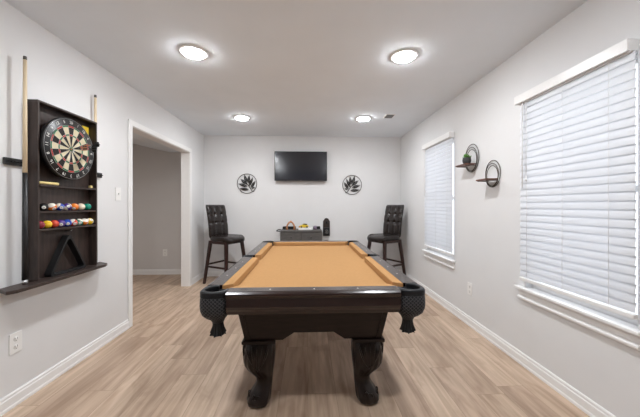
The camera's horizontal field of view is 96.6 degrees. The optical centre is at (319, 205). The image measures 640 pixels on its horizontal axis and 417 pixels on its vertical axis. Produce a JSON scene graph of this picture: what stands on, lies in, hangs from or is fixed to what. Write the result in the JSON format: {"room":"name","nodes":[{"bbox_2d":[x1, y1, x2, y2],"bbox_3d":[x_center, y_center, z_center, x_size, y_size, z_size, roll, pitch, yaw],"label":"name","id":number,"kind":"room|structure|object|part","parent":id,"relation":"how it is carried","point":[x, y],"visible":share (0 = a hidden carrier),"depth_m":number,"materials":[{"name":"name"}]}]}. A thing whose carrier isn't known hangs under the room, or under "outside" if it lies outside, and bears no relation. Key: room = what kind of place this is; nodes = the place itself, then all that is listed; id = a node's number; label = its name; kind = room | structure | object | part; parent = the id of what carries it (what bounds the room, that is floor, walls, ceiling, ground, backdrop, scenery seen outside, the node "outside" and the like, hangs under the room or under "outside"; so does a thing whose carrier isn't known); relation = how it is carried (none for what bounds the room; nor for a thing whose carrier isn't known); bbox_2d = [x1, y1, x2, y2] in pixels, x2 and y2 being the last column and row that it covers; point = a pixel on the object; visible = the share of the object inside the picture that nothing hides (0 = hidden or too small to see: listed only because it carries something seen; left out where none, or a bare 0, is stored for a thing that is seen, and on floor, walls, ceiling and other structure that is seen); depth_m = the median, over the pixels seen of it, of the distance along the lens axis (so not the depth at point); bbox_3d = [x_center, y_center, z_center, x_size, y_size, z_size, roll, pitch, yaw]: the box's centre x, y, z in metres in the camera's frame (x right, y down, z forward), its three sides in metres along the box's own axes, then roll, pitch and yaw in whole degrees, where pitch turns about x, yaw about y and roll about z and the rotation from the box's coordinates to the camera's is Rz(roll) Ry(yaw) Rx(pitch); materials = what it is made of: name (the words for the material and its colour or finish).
{"room":"game room","nodes":[
{"label":"game room","id":0,"kind":"room"},
{"bbox_2d":[0,0,203,398],"bbox_3d":[-1.878,0.006,0.617,0.120,2.428,8.590,0,0,-2],"label":"wall","id":1,"kind":"structure","parent":0,"point":[57,319],"depth_m":2.11,"materials":[{"name":"paint"}]},
{"bbox_2d":[3,157,21,166],"bbox_3d":[-1.847,-0.264,1.728,0.034,0.042,0.116,0,0,-2],"label":"rack","id":2,"kind":"object","parent":1,"relation":"attached to","point":[6,160],"visible":0.76,"depth_m":1.71,"materials":[{"name":"black plastic"}]},
{"bbox_2d":[9,330,21,355],"bbox_3d":[-1.861,0.838,1.743,0.007,0.124,0.076,0,0,-2],"label":"wall outlet","id":3,"kind":"object","parent":1,"relation":"attached to","point":[15,339],"visible":1,"depth_m":1.74,"materials":[{"name":"white plastic"}]},
{"bbox_2d":[0,99,106,294],"bbox_3d":[-1.814,-0.086,2.025,0.124,1.181,0.860,0,0,-2],"label":"cue rack","id":4,"kind":"object","parent":1,"relation":"attached to","point":[42,243],"visible":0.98,"depth_m":1.97,"materials":[{"name":"brown laminate"}]},
{"bbox_2d":[22,56,27,284],"bbox_3d":[-1.805,-0.214,1.744,0.030,1.395,0.030,0,0,-2],"label":"pool cue","id":5,"kind":"object","parent":4,"relation":"on","point":[24,122],"visible":1,"depth_m":1.74,"materials":[{"name":"brown wood"}]},
{"bbox_3d":[-1.828,-0.091,1.821,0.060,1.148,0.012,0,0,-2],"label":"panel","id":6,"kind":"part","parent":4,"relation":"part of","materials":[{"name":"brown laminate"}]},
{"bbox_2d":[39,221,44,228],"bbox_3d":[-1.830,0.127,1.861,0.053,0.053,0.052,0,0,22],"label":"ball","id":7,"kind":"object","parent":4,"relation":"on","point":[41,223],"visible":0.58,"depth_m":1.85,"materials":[{"name":"red plastic"}]},
{"bbox_2d":[39,203,48,210],"bbox_3d":[-1.831,0.010,1.887,0.053,0.053,0.053,0,0,-21],"label":"ball","id":8,"kind":"object","parent":4,"relation":"on","point":[43,206],"visible":0.96,"depth_m":1.87,"materials":[{"name":"black plastic"}]},
{"bbox_2d":[44,220,52,227],"bbox_3d":[-1.832,0.127,1.914,0.053,0.054,0.053,0,0,27],"label":"ball","id":9,"kind":"object","parent":4,"relation":"on","point":[48,224],"visible":0.74,"depth_m":1.90,"materials":[{"name":"yellow plastic"}]},
{"bbox_2d":[39,181,58,184],"bbox_3d":[-1.814,-0.148,1.905,0.019,0.018,0.140,0,0,-2],"label":"stick","id":10,"kind":"object","parent":4,"relation":"on","point":[40,182],"visible":0.96,"depth_m":1.90,"materials":[{"name":"yellow wood"}]},
{"bbox_2d":[48,203,56,210],"bbox_3d":[-1.834,0.010,1.949,0.053,0.053,0.053,0,0,27],"label":"ball","id":11,"kind":"object","parent":4,"relation":"on","point":[52,206],"visible":0.96,"depth_m":1.94,"materials":[{"name":"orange plastic"}]},
{"bbox_2d":[0,262,106,294],"bbox_3d":[-1.814,0.494,2.025,0.124,0.020,0.860,0,0,-2],"label":"shelf","id":12,"kind":"object","parent":4,"relation":"attached to","point":[42,280],"depth_m":1.86,"materials":[{"name":"brown laminate"}]},
{"bbox_2d":[51,220,58,227],"bbox_3d":[-1.834,0.127,1.967,0.053,0.053,0.053,0,0,26],"label":"ball","id":13,"kind":"object","parent":4,"relation":"on","point":[55,223],"visible":0.8,"depth_m":1.96,"materials":[{"name":"red plastic"}]},
{"bbox_3d":[-1.873,-0.097,2.069,0.010,1.160,0.512,0,0,-2],"label":"panel","id":14,"kind":"part","parent":4,"relation":"part of","materials":[{"name":"brown laminate"}]},
{"bbox_2d":[56,203,64,210],"bbox_3d":[-1.836,0.010,2.011,0.053,0.053,0.053,0,0,-15],"label":"ball","id":15,"kind":"object","parent":4,"relation":"on","point":[60,206],"visible":0.88,"depth_m":2.00,"materials":[{"name":"blue plastic"}]},
{"bbox_2d":[58,220,65,226],"bbox_3d":[-1.837,0.127,2.020,0.052,0.053,0.053,0,0,11],"label":"ball","id":16,"kind":"object","parent":4,"relation":"on","point":[62,223],"visible":0.83,"depth_m":2.01,"materials":[{"name":"purple plastic"}]},
{"bbox_3d":[-1.839,-0.671,2.071,0.060,0.012,0.512,0,0,-2],"label":"panel","id":17,"kind":"part","parent":4,"relation":"part of","materials":[{"name":"brown laminate"}]},
{"bbox_2d":[44,235,85,276],"bbox_3d":[-1.837,0.348,2.067,0.046,0.269,0.304,0,0,-2],"label":"triangle","id":18,"kind":"object","parent":4,"relation":"on","point":[65,239],"visible":1,"depth_m":2.03,"materials":[{"name":"black plastic"}]},
{"bbox_2d":[39,117,93,179],"bbox_3d":[-1.807,-0.403,2.045,0.045,0.438,0.438,0,0,-2],"label":"dartboard","id":19,"kind":"object","parent":4,"relation":"attached to","point":[61,139],"visible":0.95,"depth_m":2.00,"materials":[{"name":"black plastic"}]},
{"bbox_2d":[39,224,95,230],"bbox_3d":[-1.840,0.160,2.070,0.058,0.012,0.488,0,0,-2],"label":"shelf","id":20,"kind":"object","parent":4,"relation":"attached to","point":[93,226],"depth_m":2.09,"materials":[{"name":"brown laminate"}]},
{"bbox_2d":[39,210,95,212],"bbox_3d":[-1.840,0.043,2.070,0.058,0.012,0.488,0,0,-2],"label":"shelf","id":21,"kind":"object","parent":4,"relation":"attached to","point":[47,211],"depth_m":2.10,"materials":[{"name":"brown laminate"}]},
{"bbox_2d":[64,203,71,209],"bbox_3d":[-1.839,0.010,2.074,0.053,0.053,0.053,0,0,-13],"label":"ball","id":22,"kind":"object","parent":4,"relation":"on","point":[68,206],"visible":0.91,"depth_m":2.06,"materials":[{"name":"blue plastic"}]},
{"bbox_2d":[64,219,71,226],"bbox_3d":[-1.839,0.127,2.073,0.053,0.053,0.053,0,0,-16],"label":"ball","id":23,"kind":"object","parent":4,"relation":"on","point":[68,222],"visible":0.89,"depth_m":2.06,"materials":[{"name":"blue plastic"}]},
{"bbox_2d":[70,219,77,225],"bbox_3d":[-1.841,0.127,2.126,0.053,0.053,0.053,0,0,5],"label":"ball","id":24,"kind":"object","parent":4,"relation":"on","point":[74,221],"visible":0.78,"depth_m":2.12,"materials":[{"name":"red plastic"}]},
{"bbox_2d":[71,203,78,209],"bbox_3d":[-1.841,0.010,2.136,0.052,0.053,0.053,0,0,26],"label":"ball","id":25,"kind":"object","parent":4,"relation":"on","point":[75,206],"visible":0.9,"depth_m":2.12,"materials":[{"name":"orange plastic"}]},
{"bbox_2d":[76,219,82,225],"bbox_3d":[-1.843,0.127,2.179,0.053,0.053,0.052,0,0,-26],"label":"ball","id":26,"kind":"object","parent":4,"relation":"on","point":[80,221],"visible":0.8,"depth_m":2.17,"materials":[{"name":"green plastic"}]},
{"bbox_2d":[78,203,84,209],"bbox_3d":[-1.844,0.010,2.199,0.053,0.053,0.053,0,0,-2],"label":"ball","id":27,"kind":"object","parent":4,"relation":"on","point":[81,206],"visible":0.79,"depth_m":2.19,"materials":[{"name":"white plastic"}]},
{"bbox_2d":[82,218,88,224],"bbox_3d":[-1.845,0.127,2.232,0.053,0.053,0.052,0,0,15],"label":"ball","id":28,"kind":"object","parent":4,"relation":"on","point":[85,221],"visible":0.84,"depth_m":2.22,"materials":[{"name":"white plastic"}]},
{"bbox_2d":[84,203,90,209],"bbox_3d":[-1.847,0.010,2.261,0.053,0.053,0.053,0,0,12],"label":"ball","id":29,"kind":"object","parent":4,"relation":"on","point":[87,206],"visible":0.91,"depth_m":2.25,"materials":[{"name":"green plastic"}]},
{"bbox_2d":[87,218,93,224],"bbox_3d":[-1.848,0.127,2.285,0.053,0.053,0.053,0,0,23],"label":"ball","id":30,"kind":"object","parent":4,"relation":"on","point":[90,220],"visible":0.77,"depth_m":2.27,"materials":[{"name":"yellow plastic"}]},
{"bbox_3d":[-1.849,-0.091,2.320,0.060,1.148,0.012,0,0,-2],"label":"panel","id":31,"kind":"part","parent":4,"relation":"part of","materials":[{"name":"brown laminate"}]},
{"bbox_2d":[94,95,97,261],"bbox_3d":[-1.856,-0.214,2.354,0.030,1.395,0.030,0,0,-2],"label":"pool cue","id":32,"kind":"object","parent":4,"relation":"on","point":[95,96],"visible":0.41,"depth_m":2.35,"materials":[{"name":"brown wood"}]},
{"bbox_2d":[0,319,128,416],"bbox_3d":[-1.765,1.174,-0.421,0.017,0.092,6.508,0,0,-2],"label":"baseboard","id":33,"kind":"structure","parent":1,"relation":"attached to","point":[31,387],"depth_m":2.01,"materials":[{"name":"white wood"}]},
{"bbox_2d":[115,187,120,200],"bbox_3d":[-1.896,-0.107,2.685,0.017,0.124,0.076,0,0,-2],"label":"light switch","id":34,"kind":"object","parent":1,"relation":"attached to","point":[117,190],"visible":1,"depth_m":2.67,"materials":[{"name":"white plastic"}]},
{"bbox_2d":[128,119,191,327],"bbox_3d":[-1.996,0.179,3.594,0.138,2.082,1.534,0,0,-2],"label":"door frame","id":35,"kind":"structure","parent":1,"relation":"in","point":[133,127],"depth_m":4.07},
{"bbox_2d":[192,271,203,284],"bbox_3d":[-1.978,1.174,4.637,0.017,0.092,0.548,0,0,-2],"label":"baseboard","id":36,"kind":"structure","parent":1,"relation":"attached to","point":[198,277],"depth_m":4.60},
{"bbox_2d":[133,133,178,151],"bbox_3d":[-3.304,-1.232,3.244,2.510,0.575,3.560,0,0,-2],"label":"ceiling","id":37,"kind":"structure","parent":0,"point":[137,139],"depth_m":4.47,"materials":[{"name":"paint"}]},
{"bbox_2d":[133,144,180,268],"bbox_3d":[-3.322,-0.194,5.085,2.390,2.828,0.120,0,0,-2],"label":"wall","id":38,"kind":"structure","parent":0,"point":[156,173],"depth_m":5.04,"materials":[{"name":"paint"}]},
{"bbox_2d":[133,269,180,274],"bbox_3d":[-3.319,1.174,5.016,2.390,0.092,0.017,0,0,-2],"label":"baseboard","id":39,"kind":"structure","parent":38,"relation":"attached to","point":[135,271],"depth_m":5.03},
{"bbox_2d":[4,0,586,136],"bbox_3d":[-0.102,-1.258,0.691,3.675,0.100,8.830,0,0,-2],"label":"ceiling","id":40,"kind":"structure","parent":0,"point":[292,67],"depth_m":2.25,"materials":[{"name":"paint"}]},
{"bbox_2d":[178,44,208,59],"bbox_3d":[-0.995,-1.195,2.245,0.224,0.024,0.224,0,0,-2],"label":"recessed light","id":41,"kind":"object","parent":40,"relation":"in","point":[194,52],"visible":1,"depth_m":2.21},
{"bbox_2d":[233,115,249,119],"bbox_3d":[-1.070,-1.195,3.908,0.224,0.024,0.224,0,0,-2],"label":"recessed light","id":42,"kind":"object","parent":40,"relation":"in","point":[238,117],"visible":1,"depth_m":3.86,"materials":[{"name":"white plastic"}]},
{"bbox_2d":[355,116,371,120],"bbox_3d":[0.600,-1.195,3.939,0.224,0.024,0.224,0,0,-2],"label":"recessed light","id":43,"kind":"object","parent":40,"relation":"in","point":[359,118],"visible":1,"depth_m":3.89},
{"bbox_2d":[383,114,395,117],"bbox_3d":[0.934,-1.202,3.843,0.132,0.010,0.164,0,0,-2],"label":"ceiling vent","id":44,"kind":"object","parent":40,"relation":"in","point":[386,115],"visible":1,"depth_m":3.82,"materials":[{"name":"grey metal"}]},
{"bbox_2d":[390,48,418,62],"bbox_3d":[0.679,-1.195,2.301,0.224,0.024,0.224,0,0,-2],"label":"recessed light","id":45,"kind":"object","parent":40,"relation":"in","point":[406,55],"visible":1,"depth_m":2.27,"materials":[{"name":"white plastic"}]},
{"bbox_2d":[1,274,589,416],"bbox_3d":[-1.359,1.270,0.724,6.185,0.100,9.000,0,0,-2],"label":"floor","id":46,"kind":"structure","parent":0,"point":[168,363],"depth_m":2.06,"materials":[{"name":"wood"}]},
{"bbox_2d":[203,205,245,283],"bbox_3d":[-1.496,0.605,4.543,0.520,1.235,0.497,0,0,28],"label":"bar stool","id":47,"kind":"object","parent":46,"relation":"on","point":[216,214],"visible":0.95,"depth_m":4.49,"materials":[{"name":"brown leather"}]},
{"bbox_3d":[-1.755,0.886,4.455,0.146,0.673,0.061,0,0,-23],"label":"leg","id":48,"kind":"part","parent":47,"relation":"part of","materials":[{"name":"brown wood"}]},
{"bbox_3d":[-1.669,0.249,4.633,0.130,0.522,0.390,0,0,28],"label":"backrest","id":49,"kind":"part","parent":47,"relation":"part of","materials":[{"name":"brown leather"}]},
{"bbox_3d":[-1.492,0.573,4.541,0.374,0.044,0.374,0,0,28],"label":"seat frame","id":50,"kind":"part","parent":47,"relation":"part of","materials":[{"name":"brown wood"}]},
{"bbox_3d":[-1.413,0.886,4.277,0.061,0.673,0.146,0,0,-12],"label":"leg","id":51,"kind":"part","parent":47,"relation":"part of","materials":[{"name":"brown wood"}]},
{"bbox_3d":[-1.466,0.528,4.527,0.452,0.105,0.410,0,0,28],"label":"seat","id":52,"kind":"part","parent":47,"relation":"part of","materials":[{"name":"brown leather"}]},
{"bbox_3d":[-1.230,0.886,4.628,0.146,0.673,0.061,0,0,-23],"label":"leg","id":53,"kind":"part","parent":47,"relation":"part of","materials":[{"name":"brown wood"}]},
{"bbox_2d":[276,228,321,240],"bbox_3d":[-0.344,0.809,4.721,0.743,0.822,0.415,0,0,-2],"label":"cabinet","id":54,"kind":"object","parent":46,"relation":"on","point":[290,234],"visible":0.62,"depth_m":4.54,"materials":[{"name":"grey wood"}]},
{"bbox_2d":[286,221,294,229],"bbox_3d":[-0.480,0.323,4.664,0.154,0.151,0.032,0,0,-2],"label":"wooden arch","id":55,"kind":"object","parent":54,"relation":"on","point":[289,221],"visible":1,"depth_m":4.65,"materials":[{"name":"orange wood"}]},
{"bbox_3d":[-0.457,0.512,4.536,0.290,0.145,0.010,0,0,-2],"label":"drawer","id":56,"kind":"part","parent":54,"relation":"part of","materials":[{"name":"grey wood"}]},
{"bbox_2d":[298,227,312,229],"bbox_3d":[-0.237,0.381,4.682,0.230,0.032,0.095,0,0,-2],"label":"box","id":57,"kind":"object","parent":54,"relation":"on","point":[310,228],"visible":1,"depth_m":4.63,"materials":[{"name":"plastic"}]},
{"bbox_3d":[-0.141,0.512,4.549,0.290,0.145,0.010,0,0,-2],"label":"drawer","id":58,"kind":"part","parent":54,"relation":"part of","materials":[{"name":"grey wood"}]},
{"bbox_2d":[199,240,424,407],"bbox_3d":[-0.077,0.842,2.659,1.270,0.756,2.240,0,0,-2],"label":"pool table","id":59,"kind":"object","parent":46,"relation":"on","point":[278,290],"visible":1,"depth_m":1.70,"materials":[{"name":"brown wood"}]},
{"bbox_3d":[-0.639,0.529,2.125,0.098,0.128,0.904,0,0,-2],"label":"rail","id":60,"kind":"part","parent":59,"relation":"part of","materials":[{"name":"brown wood"}]},
{"bbox_2d":[222,257,257,288],"bbox_3d":[-0.563,0.490,2.125,0.055,0.044,0.913,0,0,-2],"label":"cushion","id":61,"kind":"object","parent":59,"relation":"on","point":[240,275],"depth_m":1.99,"materials":[{"name":"fabric"}]},
{"bbox_3d":[-0.451,0.678,1.676,0.042,0.244,0.107,0,0,43],"label":"corner post","id":62,"kind":"part","parent":59,"relation":"part of","materials":[{"name":"brown wood"}]},
{"bbox_3d":[-0.682,0.529,3.144,0.098,0.128,0.904,0,0,-2],"label":"rail","id":63,"kind":"part","parent":59,"relation":"part of","materials":[{"name":"brown wood"}]},
{"bbox_3d":[-0.374,1.020,1.767,0.193,0.400,0.192,0,0,-2],"label":"leg","id":64,"kind":"part","parent":59,"relation":"part of","materials":[{"name":"brown wood"}]},
{"bbox_2d":[255,243,271,259],"bbox_3d":[-0.607,0.490,3.150,0.055,0.044,0.913,0,0,-2],"label":"cushion","id":65,"kind":"object","parent":59,"relation":"on","point":[264,250],"depth_m":2.99,"materials":[{"name":"fabric"}]},
{"bbox_3d":[-0.122,0.529,3.729,0.950,0.128,0.098,0,0,-2],"label":"rail","id":66,"kind":"part","parent":59,"relation":"part of","materials":[{"name":"brown wood"}]},
{"bbox_2d":[273,242,347,245],"bbox_3d":[-0.119,0.490,3.654,0.964,0.044,0.055,0,0,-2],"label":"cushion","id":67,"kind":"object","parent":59,"relation":"on","point":[274,243],"depth_m":3.63,"materials":[{"name":"fabric"}]},
{"bbox_2d":[229,284,394,288],"bbox_3d":[-0.035,0.490,1.665,0.964,0.044,0.055,0,0,-2],"label":"cushion","id":68,"kind":"object","parent":59,"relation":"on","point":[342,285],"depth_m":1.65,"materials":[{"name":"fabric"}]},
{"bbox_3d":[-0.032,0.529,1.589,0.950,0.128,0.098,0,0,-2],"label":"rail","id":69,"kind":"part","parent":59,"relation":"part of","materials":[{"name":"brown wood"}]},
{"bbox_3d":[-0.036,0.678,1.698,0.900,0.244,0.075,0,0,-2],"label":"panel","id":70,"kind":"part","parent":59,"relation":"part of","materials":[{"name":"brown wood"}]},
{"bbox_2d":[349,242,366,258],"bbox_3d":[0.410,0.490,3.193,0.055,0.044,0.913,0,0,-2],"label":"cushion","id":71,"kind":"object","parent":59,"relation":"on","point":[354,247],"depth_m":3.04,"materials":[{"name":"fabric"}]},
{"bbox_3d":[0.485,0.529,3.193,0.098,0.128,0.904,0,0,-2],"label":"rail","id":72,"kind":"part","parent":59,"relation":"part of","materials":[{"name":"brown wood"}]},
{"bbox_3d":[0.294,1.020,1.795,0.193,0.400,0.192,0,0,-2],"label":"leg","id":73,"kind":"part","parent":59,"relation":"part of","materials":[{"name":"brown wood"}]},
{"bbox_3d":[0.378,0.678,1.711,0.107,0.244,0.042,0,0,42],"label":"corner post","id":74,"kind":"part","parent":59,"relation":"part of","materials":[{"name":"brown wood"}]},
{"bbox_2d":[364,256,402,286],"bbox_3d":[0.453,0.490,2.168,0.055,0.044,0.913,0,0,-2],"label":"cushion","id":75,"kind":"object","parent":59,"relation":"on","point":[386,276],"depth_m":2.04,"materials":[{"name":"fabric"}]},
{"bbox_3d":[0.528,0.529,2.174,0.098,0.128,0.904,0,0,-2],"label":"rail","id":76,"kind":"part","parent":59,"relation":"part of","materials":[{"name":"brown wood"}]},
{"bbox_2d":[367,205,405,274],"bbox_3d":[1.063,0.605,4.671,0.520,1.235,0.497,0,0,-32],"label":"bar stool","id":77,"kind":"object","parent":46,"relation":"on","point":[392,225],"visible":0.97,"depth_m":4.63,"materials":[{"name":"brown leather"}]},
{"bbox_3d":[1.034,0.528,4.653,0.452,0.105,0.410,0,0,-32],"label":"seat","id":78,"kind":"part","parent":77,"relation":"part of","materials":[{"name":"brown leather"}]},
{"bbox_3d":[1.060,0.573,4.669,0.374,0.044,0.374,0,0,-32],"label":"seat frame","id":79,"kind":"part","parent":77,"relation":"part of","materials":[{"name":"brown wood"}]},
{"bbox_3d":[1.003,0.886,4.398,0.061,0.673,0.146,0,0,7],"label":"leg","id":80,"kind":"part","parent":77,"relation":"part of","materials":[{"name":"brown wood"}]},
{"bbox_3d":[1.228,0.249,4.775,0.130,0.522,0.390,0,0,-32],"label":"backrest","id":81,"kind":"part","parent":77,"relation":"part of","materials":[{"name":"brown leather"}]},
{"bbox_3d":[1.328,0.886,4.605,0.146,0.673,0.061,0,0,18],"label":"leg","id":82,"kind":"part","parent":77,"relation":"part of","materials":[{"name":"brown wood"}]},
{"bbox_2d":[204,135,400,270],"bbox_3d":[-0.285,0.006,5.043,3.675,2.428,0.120,0,0,-2],"label":"wall","id":83,"kind":"structure","parent":0,"point":[257,215],"depth_m":4.98,"materials":[{"name":"paint"}]},
{"bbox_2d":[237,174,256,192],"bbox_3d":[-1.262,-0.380,4.928,0.344,0.344,0.014,0,0,-2],"label":"wall medallion","id":84,"kind":"object","parent":83,"relation":"attached to","point":[246,179],"visible":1,"depth_m":4.93,"materials":[{"name":"metal"}]},
{"bbox_2d":[274,151,326,180],"bbox_3d":[-0.331,-0.677,4.938,0.902,0.504,0.083,0,0,-2],"label":"television","id":85,"kind":"object","parent":83,"relation":"attached to","point":[288,165],"visible":1,"depth_m":4.90,"materials":[{"name":"black plastic"}]},
{"bbox_2d":[207,269,400,276],"bbox_3d":[-0.282,1.174,4.974,3.435,0.092,0.017,0,0,-2],"label":"baseboard","id":86,"kind":"structure","parent":83,"relation":"attached to","point":[210,273],"depth_m":4.91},
{"bbox_2d":[323,218,329,235],"bbox_3d":[0.114,0.374,4.966,0.120,0.312,0.066,0,0,-2],"label":"speaker","id":87,"kind":"object","parent":83,"relation":"attached to","point":[326,223],"visible":1,"depth_m":4.98,"materials":[{"name":"black plastic"}]},
{"bbox_2d":[342,175,361,194],"bbox_3d":[0.565,-0.362,5.005,0.344,0.344,0.014,0,0,-2],"label":"wall medallion","id":88,"kind":"object","parent":83,"relation":"attached to","point":[352,182],"visible":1,"depth_m":5.00,"materials":[{"name":"metal"}]},
{"bbox_2d":[462,157,470,163],"bbox_3d":[1.450,-0.442,2.816,0.080,0.062,0.080,0,0,-2],"label":"pot","id":89,"kind":"object","parent":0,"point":[466,159],"depth_m":2.78,"materials":[{"name":"black ceramic"}]},
{"bbox_2d":[401,0,639,416],"bbox_3d":[1.674,0.006,0.766,0.120,2.428,8.590,0,0,-2],"label":"wall","id":90,"kind":"structure","parent":0,"point":[485,115],"depth_m":2.33,"materials":[{"name":"paint"}]},
{"bbox_2d":[422,139,455,268],"bbox_3d":[1.519,-0.033,3.599,0.132,1.495,0.842,0,0,-2],"label":"window","id":91,"kind":"structure","parent":90,"relation":"in","point":[444,259],"depth_m":3.52,"materials":[{"name":"white wood"}]},
{"bbox_2d":[422,131,453,255],"bbox_3d":[1.465,-0.134,3.586,0.059,1.397,0.786,0,0,-2],"label":"window blind","id":92,"kind":"object","parent":91,"relation":"attached to","point":[438,183],"visible":1,"depth_m":3.51,"materials":[{"name":"white plastic"}]},
{"bbox_3d":[1.470,-0.115,3.583,0.036,1.310,0.002,0,0,-2],"label":"ladder cord","id":93,"kind":"part","parent":92,"relation":"part of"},
{"bbox_3d":[1.472,-0.785,3.585,0.038,0.040,0.756,0,0,-2],"label":"head rail","id":94,"kind":"part","parent":92,"relation":"part of","materials":[{"name":"white plastic"}]},
{"bbox_3d":[1.470,0.552,3.574,0.028,0.025,0.762,0,0,-2],"label":"rail","id":95,"kind":"part","parent":92,"relation":"part of","materials":[{"name":"white plastic"}]},
{"bbox_3d":[1.499,0.628,3.598,0.092,0.020,0.842,0,0,-2],"label":"sill","id":96,"kind":"part","parent":91,"relation":"part of","materials":[{"name":"white wood"}]},
{"bbox_3d":[1.566,-0.080,3.582,0.040,1.400,0.730,0,0,-2],"label":"frame","id":97,"kind":"part","parent":91,"relation":"part of","materials":[{"name":"white plastic"}]},
{"bbox_2d":[455,144,478,171],"bbox_3d":[1.464,-0.474,2.849,0.120,0.282,0.243,0,0,-2],"label":"shelf","id":98,"kind":"object","parent":90,"relation":"attached to","point":[464,165],"visible":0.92,"depth_m":2.79,"materials":[{"name":"metal"}]},
{"bbox_2d":[462,154,471,163],"bbox_3d":[1.450,-0.460,2.812,0.081,0.100,0.092,0,0,-2],"label":"potted succulent","id":99,"kind":"object","parent":98,"relation":"on","point":[467,159],"visible":0.97,"depth_m":2.79,"materials":[{"name":"green plant"}]},
{"bbox_2d":[468,282,471,295],"bbox_3d":[1.521,0.846,2.894,0.007,0.124,0.076,0,0,-2],"label":"wall outlet","id":100,"kind":"object","parent":90,"relation":"attached to","point":[469,284],"visible":1,"depth_m":2.88,"materials":[{"name":"white plastic"}]},
{"bbox_2d":[476,160,500,186],"bbox_3d":[1.478,-0.282,2.526,0.120,0.242,0.208,0,0,-2],"label":"shelf","id":101,"kind":"object","parent":90,"relation":"attached to","point":[485,179],"visible":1,"depth_m":2.49,"materials":[{"name":"metal"}]},
{"bbox_2d":[400,270,615,416],"bbox_3d":[1.606,1.174,0.763,0.017,0.092,8.590,0,0,-2],"label":"baseboard","id":102,"kind":"structure","parent":90,"relation":"attached to","point":[588,406],"depth_m":2.09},
{"bbox_2d":[513,54,639,350],"bbox_3d":[1.594,-0.033,1.809,0.132,1.495,0.846,0,0,-2],"label":"window","id":103,"kind":"structure","parent":90,"relation":"in","point":[620,330],"depth_m":1.68,"materials":[{"name":"white wood"}]},
{"bbox_2d":[514,38,637,318],"bbox_3d":[1.540,-0.134,1.802,0.059,1.397,0.788,0,0,-2],"label":"window blind","id":104,"kind":"object","parent":103,"relation":"attached to","point":[578,193],"visible":1,"depth_m":1.67,"materials":[{"name":"white plastic"}]},
{"bbox_3d":[1.532,-0.115,2.092,0.036,1.310,0.002,0,0,-2],"label":"ladder cord","id":105,"kind":"part","parent":104,"relation":"part of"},
{"bbox_3d":[1.548,-0.785,1.802,0.038,0.040,0.758,0,0,-2],"label":"head rail","id":106,"kind":"part","parent":104,"relation":"part of","materials":[{"name":"white plastic"}]},
{"bbox_3d":[1.545,0.552,1.791,0.028,0.025,0.764,0,0,-2],"label":"rail","id":107,"kind":"part","parent":104,"relation":"part of","materials":[{"name":"white plastic"}]},
{"bbox_3d":[1.556,-0.115,1.523,0.036,1.310,0.002,0,0,-2],"label":"ladder cord","id":108,"kind":"part","parent":104,"relation":"part of","materials":[{"name":"white fabric"}]},
{"bbox_3d":[1.574,0.628,1.808,0.092,0.020,0.846,0,0,-2],"label":"sill","id":109,"kind":"part","parent":103,"relation":"part of","materials":[{"name":"white wood"}]}
]}

